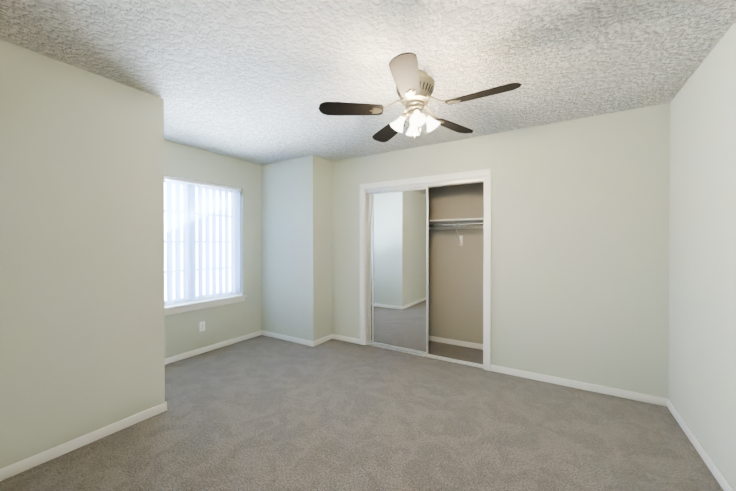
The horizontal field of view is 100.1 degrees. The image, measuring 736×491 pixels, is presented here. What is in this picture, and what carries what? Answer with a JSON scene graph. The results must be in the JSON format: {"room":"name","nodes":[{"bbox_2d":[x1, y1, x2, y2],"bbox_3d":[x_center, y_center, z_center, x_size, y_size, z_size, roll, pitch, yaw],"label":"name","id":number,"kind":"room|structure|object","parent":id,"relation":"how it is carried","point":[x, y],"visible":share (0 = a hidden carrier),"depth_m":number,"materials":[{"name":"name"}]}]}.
{"room":"empty bedroom","nodes":[
{"label":"empty bedroom","id":0,"kind":"room"},
{"bbox_2d":[0,39,164,468],"bbox_3d":[-2.903,0.083,1.399,1.165,2.440,3.100,0,0,32],"label":"wall","id":1,"kind":"structure","parent":0,"point":[82,332],"depth_m":1.97,"materials":[{"name":"paint"}]},
{"bbox_2d":[0,403,164,480],"bbox_3d":[-2.360,1.271,1.166,0.012,0.066,2.940,0,0,32],"label":"baseboard","id":2,"kind":"structure","parent":1,"relation":"attached to","point":[11,470],"depth_m":1.96,"materials":[{"name":"white wood"}]},
{"bbox_2d":[164,140,261,357],"bbox_3d":[-2.060,0.070,3.733,0.160,2.440,1.760,0,0,32],"label":"wall","id":3,"kind":"structure","parent":0,"point":[183,334],"depth_m":3.98,"materials":[{"name":"paint"}]},
{"bbox_2d":[199,321,204,331],"bbox_3d":[-1.987,0.970,3.697,0.008,0.114,0.070,0,0,32],"label":"outlet","id":4,"kind":"object","parent":3,"relation":"attached to","point":[201,328],"visible":1,"depth_m":3.69,"materials":[{"name":"white plastic"}]},
{"bbox_2d":[164,175,240,305],"bbox_3d":[-2.105,-0.045,3.678,0.120,1.450,1.299,0,0,32],"label":"vertical blinds","id":5,"kind":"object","parent":3,"relation":"in","point":[189,241],"depth_m":3.72,"materials":[{"name":"white plastic"}]},
{"bbox_2d":[164,297,244,315],"bbox_3d":[-2.023,0.728,3.631,0.014,0.061,1.320,0,0,32],"label":"trim","id":6,"kind":"structure","parent":3,"relation":"attached to","point":[197,307],"depth_m":3.69,"materials":[{"name":"white wood"}]},
{"bbox_2d":[164,294,246,309],"bbox_3d":[-2.056,0.684,3.651,0.134,0.024,1.350,0,0,32],"label":"window sill","id":7,"kind":"structure","parent":3,"relation":"on","point":[181,305],"depth_m":3.70,"materials":[{"name":"white wood"}]},
{"bbox_2d":[165,330,261,364],"bbox_3d":[-1.984,1.257,3.699,0.012,0.066,1.748,0,0,32],"label":"baseboard","id":8,"kind":"structure","parent":3,"relation":"attached to","point":[168,360],"depth_m":3.77,"materials":[{"name":"white wood"}]},
{"bbox_2d":[261,155,331,340],"bbox_3d":[-0.878,0.064,4.726,1.135,2.440,1.170,0,0,32],"label":"wall","id":9,"kind":"structure","parent":0,"point":[296,247],"depth_m":4.13,"materials":[{"name":"paint"}]},
{"bbox_2d":[262,330,312,346],"bbox_3d":[-1.114,1.254,4.184,0.963,0.066,0.012,0,0,32],"label":"baseboard","id":10,"kind":"structure","parent":9,"relation":"attached to","point":[289,338],"depth_m":4.15,"materials":[{"name":"white wood"}]},
{"bbox_2d":[313,334,331,346],"bbox_3d":[-0.597,1.255,4.095,0.012,0.066,0.402,0,0,32],"label":"baseboard","id":11,"kind":"structure","parent":9,"relation":"attached to","point":[322,340],"depth_m":4.08,"materials":[{"name":"white wood"}]},
{"bbox_2d":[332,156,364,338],"bbox_3d":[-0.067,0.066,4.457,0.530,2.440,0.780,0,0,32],"label":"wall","id":12,"kind":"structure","parent":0,"point":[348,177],"depth_m":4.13,"materials":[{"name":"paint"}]},
{"bbox_2d":[332,334,359,343],"bbox_3d":[-0.294,1.255,4.139,0.458,0.066,0.012,0,0,32],"label":"baseboard","id":13,"kind":"structure","parent":12,"relation":"attached to","point":[346,339],"depth_m":4.13,"materials":[{"name":"white wood"}]},
{"bbox_2d":[0,335,723,490],"bbox_3d":[-0.624,1.351,1.726,4.715,0.100,6.030,0,0,32],"label":"floor","id":14,"kind":"structure","parent":0,"point":[262,413],"depth_m":2.12,"materials":[{"name":"carpet"}]},
{"bbox_2d":[0,0,735,164],"bbox_3d":[-0.624,-1.189,1.712,4.715,0.100,6.030,0,0,32],"label":"ceiling","id":15,"kind":"structure","parent":0,"point":[259,82],"depth_m":1.87,"materials":[{"name":"white paint"}]},
{"bbox_2d":[318,52,521,141],"bbox_3d":[0.359,-0.928,2.045,1.186,0.425,1.229,0,0,32],"label":"ceiling fan","id":16,"kind":"object","parent":15,"relation":"hanging from","point":[415,84],"visible":1,"depth_m":2.00,"materials":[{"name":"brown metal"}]},
{"bbox_2d":[429,182,483,343],"bbox_3d":[0.952,0.067,4.196,1.480,2.440,0.160,0,0,32],"label":"wall","id":17,"kind":"structure","parent":0,"point":[455,291],"depth_m":3.98,"materials":[{"name":"paint"}]},
{"bbox_2d":[429,336,482,349],"bbox_3d":[0.907,1.255,4.129,1.472,0.066,0.012,0,0,32],"label":"baseboard","id":18,"kind":"structure","parent":17,"relation":"attached to","point":[457,342],"depth_m":3.98,"materials":[{"name":"white wood"}]},
{"bbox_2d":[429,218,483,229],"bbox_3d":[0.816,-0.263,3.972,1.472,0.104,0.360,0,0,32],"label":"shelf board","id":19,"kind":"object","parent":17,"relation":"attached to","point":[465,220],"visible":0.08,"depth_m":3.85,"materials":[{"name":"white paint"}]},
{"bbox_2d":[453,221,462,245],"bbox_3d":[1.102,-0.145,3.809,0.044,0.300,0.340,0,0,32],"label":"shelf bracket","id":20,"kind":"object","parent":17,"relation":"attached to","point":[460,240],"visible":1,"depth_m":3.94,"materials":[{"name":"silver metal"}]},
{"bbox_2d":[429,222,483,226],"bbox_3d":[0.753,-0.251,3.870,1.431,0.052,0.052,0,0,32],"label":"shelf","id":21,"kind":"object","parent":20,"relation":"attached to","point":[457,224],"depth_m":3.66,"materials":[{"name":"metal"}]},
{"bbox_2d":[365,103,669,397],"bbox_3d":[1.459,0.071,3.521,3.050,2.440,0.780,0,0,32],"label":"wall","id":22,"kind":"structure","parent":0,"point":[580,210],"depth_m":2.79,"materials":[{"name":"paint"}]},
{"bbox_2d":[366,177,483,367],"bbox_3d":[0.615,0.286,3.648,1.456,2.008,0.088,0,0,32],"label":"door track","id":23,"kind":"object","parent":22,"relation":"attached to","point":[455,182],"visible":0.75,"depth_m":3.52,"materials":[{"name":"silver metal"}]},
{"bbox_2d":[368,193,371,342],"bbox_3d":[0.330,0.294,3.848,0.755,1.942,0.022,0,0,32],"label":"door frame","id":24,"kind":"structure","parent":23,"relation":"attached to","point":[369,340],"depth_m":4.02,"materials":[{"name":"silver metal"}]},
{"bbox_2d":[372,187,428,354],"bbox_3d":[0.376,0.295,3.765,0.755,1.942,0.022,0,0,32],"label":"frame","id":25,"kind":"object","parent":23,"relation":"attached to","point":[427,277],"visible":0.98,"depth_m":3.60,"materials":[{"name":"silver metal"}]},
{"bbox_2d":[374,189,425,351],"bbox_3d":[0.375,0.294,3.763,0.715,1.900,0.006,0,0,32],"label":"mirror","id":26,"kind":"object","parent":25,"relation":"attached to","point":[399,269],"visible":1,"depth_m":3.75,"materials":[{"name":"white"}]},
{"bbox_2d":[360,169,490,370],"bbox_3d":[0.618,0.280,3.653,1.480,2.020,0.127,0,0,32],"label":"door frame","id":27,"kind":"structure","parent":22,"relation":"attached to","point":[366,267],"depth_m":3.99,"materials":[{"name":"white wood"}]},
{"bbox_2d":[491,365,666,406],"bbox_3d":[1.835,1.262,2.832,1.338,0.066,0.012,0,0,32],"label":"baseboard","id":28,"kind":"structure","parent":22,"relation":"attached to","point":[651,399],"depth_m":2.76,"materials":[{"name":"white wood"}]},
{"bbox_2d":[668,21,735,490],"bbox_3d":[1.113,0.089,0.195,0.160,2.440,5.250,0,0,32],"label":"wall","id":29,"kind":"structure","parent":0,"point":[702,307],"depth_m":1.86,"materials":[{"name":"paint"}]},
{"bbox_2d":[667,398,733,490],"bbox_3d":[1.082,1.276,0.315,0.012,0.066,5.090,0,0,32],"label":"baseboard","id":30,"kind":"structure","parent":29,"relation":"attached to","point":[722,481],"depth_m":1.88,"materials":[{"name":"white wood"}]},
{"label":"outside","id":31,"kind":"structure","parent":0,"visible":0},
{"bbox_2d":[164,183,230,300],"bbox_3d":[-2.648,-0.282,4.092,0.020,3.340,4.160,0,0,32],"label":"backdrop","id":32,"kind":"structure","parent":31,"point":[181,228],"depth_m":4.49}
]}

